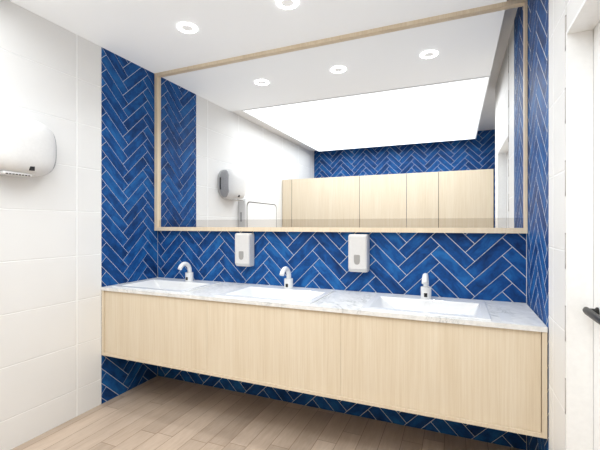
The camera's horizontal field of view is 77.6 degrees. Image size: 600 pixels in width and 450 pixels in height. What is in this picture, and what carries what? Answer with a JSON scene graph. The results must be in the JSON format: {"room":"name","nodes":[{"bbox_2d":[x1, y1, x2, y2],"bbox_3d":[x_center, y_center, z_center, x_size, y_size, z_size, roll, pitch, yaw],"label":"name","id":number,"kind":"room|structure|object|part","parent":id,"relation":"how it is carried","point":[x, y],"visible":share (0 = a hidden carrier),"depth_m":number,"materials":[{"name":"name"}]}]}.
{"room":"public restroom","nodes":[
{"label":"public restroom","id":0,"kind":"room"},
{"bbox_2d":[0,0,157,449],"bbox_3d":[-2.031,-0.070,1.458,0.122,2.740,3.870,0,0,23],"label":"wall","id":1,"kind":"structure","parent":0,"point":[50,74],"depth_m":2.45,"materials":[{"name":"white tile"}]},
{"bbox_2d":[0,113,56,176],"bbox_3d":[-1.593,-0.450,2.136,0.157,0.344,0.449,0,0,23],"label":"dryer","id":2,"kind":"object","parent":1,"relation":"attached to","point":[28,147],"visible":1,"depth_m":2.09,"materials":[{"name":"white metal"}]},
{"bbox_2d":[0,171,31,176],"bbox_3d":[-1.607,-0.286,2.101,0.068,0.017,0.150,0,0,23],"label":"grille","id":3,"kind":"object","parent":2,"relation":"attached to","point":[10,173],"depth_m":2.09,"materials":[{"name":"silver metal"}]},
{"bbox_3d":[-1.540,-0.454,2.309,0.090,0.303,0.079,0,0,23],"label":"plate","id":4,"kind":"part","parent":2,"relation":"part of","materials":[{"name":"white plastic"}]},
{"bbox_2d":[100,47,100,404],"bbox_3d":[-1.443,0.000,2.703,0.003,2.600,0.006,0,0,23],"label":"trim","id":5,"kind":"structure","parent":1,"relation":"attached to","point":[100,47],"depth_m":2.70,"materials":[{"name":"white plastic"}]},
{"bbox_2d":[11,376,522,449],"bbox_3d":[-0.603,1.330,0.858,3.220,0.060,4.110,0,0,23],"label":"floor","id":6,"kind":"structure","parent":0,"point":[159,413],"depth_m":2.40,"materials":[{"name":"brown wood"}]},
{"bbox_2d":[158,231,526,449],"bbox_3d":[0.054,-0.070,2.745,2.972,2.740,0.122,0,0,23],"label":"wall","id":7,"kind":"structure","parent":0,"point":[478,266],"depth_m":2.50,"materials":[{"name":"tile"}]},
{"bbox_2d":[235,233,253,266],"bbox_3d":[-0.423,0.187,2.832,0.128,0.250,0.083,0,0,23],"label":"soap dispenser","id":8,"kind":"object","parent":7,"relation":"attached to","point":[244,242],"visible":1,"depth_m":2.79,"materials":[{"name":"white plastic"}]},
{"bbox_2d":[102,290,546,438],"bbox_3d":[-0.068,0.708,2.428,2.742,0.470,0.550,0,0,23],"label":"vanity cabinet","id":9,"kind":"object","parent":7,"relation":"attached to","point":[488,377],"visible":0.84,"depth_m":2.00,"materials":[{"name":"brown wood"}]},
{"bbox_3d":[-0.999,0.701,2.541,0.898,0.447,0.016,0,0,23],"label":"door panel","id":10,"kind":"part","parent":9,"relation":"part of","materials":[{"name":"brown wood"}]},
{"bbox_3d":[-0.180,0.701,2.197,0.876,0.447,0.016,0,0,23],"label":"door panel","id":11,"kind":"part","parent":9,"relation":"part of","materials":[{"name":"brown wood"}]},
{"bbox_2d":[101,277,547,332],"bbox_3d":[-0.069,0.461,2.426,2.742,0.024,0.555,0,0,23],"label":"countertop","id":12,"kind":"structure","parent":9,"relation":"on","point":[506,315],"depth_m":2.08,"materials":[{"name":"white stone"}]},
{"bbox_2d":[112,278,221,292],"bbox_3d":[-0.985,0.487,2.797,0.625,0.086,0.466,0,0,23],"label":"basin","id":13,"kind":"object","parent":12,"relation":"in","point":[157,284],"visible":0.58,"depth_m":2.90,"materials":[{"name":"white ceramic"}]},
{"bbox_2d":[178,262,192,280],"bbox_3d":[-0.897,0.365,2.917,0.062,0.158,0.157,0,0,23],"label":"faucet","id":14,"kind":"object","parent":12,"relation":"on","point":[189,274],"visible":1,"depth_m":2.93,"materials":[{"name":"white metal"}]},
{"bbox_3d":[-0.899,0.331,2.912,0.033,0.090,0.147,0,0,23],"label":"spout","id":15,"kind":"part","parent":14,"relation":"part of","materials":[{"name":"silver metal"}]},
{"bbox_2d":[216,285,334,304],"bbox_3d":[-0.148,0.487,2.446,0.640,0.086,0.466,0,0,23],"label":"basin","id":16,"kind":"object","parent":12,"relation":"in","point":[309,296],"visible":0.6,"depth_m":2.53,"materials":[{"name":"white ceramic"}]},
{"bbox_2d":[279,266,292,288],"bbox_3d":[-0.099,0.365,2.582,0.062,0.158,0.157,0,0,23],"label":"faucet","id":17,"kind":"object","parent":12,"relation":"on","point":[288,282],"visible":1,"depth_m":2.60,"materials":[{"name":"white metal"}]},
{"bbox_3d":[-0.101,0.331,2.577,0.033,0.090,0.147,0,0,23],"label":"spout","id":18,"kind":"part","parent":17,"relation":"part of","materials":[{"name":"silver metal"}]},
{"bbox_2d":[361,293,490,320],"bbox_3d":[0.702,0.487,2.089,0.625,0.086,0.466,0,0,23],"label":"basin","id":19,"kind":"object","parent":12,"relation":"in","point":[447,307],"visible":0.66,"depth_m":2.16,"materials":[{"name":"white ceramic"}]},
{"bbox_2d":[421,273,430,298],"bbox_3d":[0.749,0.365,2.226,0.062,0.158,0.157,0,0,23],"label":"faucet","id":20,"kind":"object","parent":12,"relation":"on","point":[425,289],"visible":1,"depth_m":2.24,"materials":[{"name":"white metal"}]},
{"bbox_3d":[0.747,0.331,2.221,0.033,0.090,0.147,0,0,23],"label":"spout","id":21,"kind":"part","parent":20,"relation":"part of","materials":[{"name":"silver metal"}]},
{"bbox_3d":[0.998,0.451,1.813,0.050,0.005,0.190,0,0,23],"label":"inset plate","id":22,"kind":"part","parent":12,"relation":"part of","materials":[{"name":"white stone"}]},
{"bbox_3d":[0.651,0.701,1.848,0.925,0.447,0.016,0,0,23],"label":"door panel","id":23,"kind":"part","parent":9,"relation":"part of","materials":[{"name":"brown wood"}]},
{"bbox_2d":[154,0,527,232],"bbox_3d":[0.032,-0.625,2.664,2.745,1.346,0.037,0,0,23],"label":"wall mirror","id":24,"kind":"object","parent":7,"relation":"attached to","point":[420,125],"visible":1,"depth_m":2.51,"materials":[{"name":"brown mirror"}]},
{"bbox_2d":[348,234,369,271],"bbox_3d":[0.392,0.187,2.489,0.128,0.250,0.083,0,0,23],"label":"soap dispenser","id":25,"kind":"object","parent":7,"relation":"attached to","point":[358,244],"visible":1,"depth_m":2.45,"materials":[{"name":"white plastic"}]},
{"bbox_2d":[527,0,583,449],"bbox_3d":[0.721,-0.070,0.303,0.348,2.740,3.870,0,0,23],"label":"wall","id":26,"kind":"structure","parent":0,"point":[546,18],"depth_m":1.63,"materials":[{"name":"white tile"}]},
{"bbox_2d":[565,0,565,449],"bbox_3d":[0.982,-0.070,1.379,0.003,2.740,0.008,0,0,23],"label":"trim","id":27,"kind":"structure","parent":26,"relation":"attached to","point":[565,0],"depth_m":1.38,"materials":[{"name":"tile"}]},
{"bbox_2d":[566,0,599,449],"bbox_3d":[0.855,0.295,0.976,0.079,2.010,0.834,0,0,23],"label":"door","id":28,"kind":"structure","parent":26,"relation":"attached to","point":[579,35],"depth_m":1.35,"materials":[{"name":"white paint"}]},
{"bbox_2d":[582,21,599,449],"bbox_3d":[0.891,0.294,0.960,0.083,2.003,0.829,0,0,23],"label":"door","id":29,"kind":"structure","parent":26,"relation":"in","point":[593,313],"depth_m":1.30,"materials":[{"name":"white paint"}]},
{"bbox_3d":[0.969,0.301,1.226,0.018,0.029,0.205,0,0,24],"label":"lever","id":30,"kind":"part","parent":29,"relation":"part of","materials":[{"name":"black metal"}]},
{"bbox_3d":[1.020,0.301,1.294,0.024,0.032,0.032,0,0,23],"label":"handle","id":31,"kind":"part","parent":29,"relation":"part of","materials":[{"name":"black metal"}]},
{"bbox_3d":[-0.603,-1.400,0.858,3.220,0.200,4.110,0,0,23],"label":"ceiling","id":32,"kind":"structure","parent":0,"visible":0},
{"bbox_2d":[10,0,506,72],"bbox_3d":[-0.239,-1.295,2.153,2.643,0.008,1.112,0,0,23],"label":"ceiling","id":33,"kind":"structure","parent":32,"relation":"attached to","point":[145,33],"depth_m":2.37,"materials":[{"name":"white paint"}]},
{"bbox_2d":[177,23,196,32],"bbox_3d":[-0.737,-1.288,2.442,0.125,0.005,0.125,0,0,23],"label":"recessed light","id":34,"kind":"object","parent":33,"relation":"attached to","point":[184,27],"visible":1,"depth_m":2.43,"materials":[{"name":"white"}]},
{"bbox_2d":[277,0,297,8],"bbox_3d":[-0.073,-1.288,2.163,0.125,0.005,0.125,0,0,23],"label":"recessed light","id":35,"kind":"object","parent":33,"relation":"attached to","point":[285,4],"visible":1,"depth_m":2.17,"materials":[{"name":"white"}]}
]}

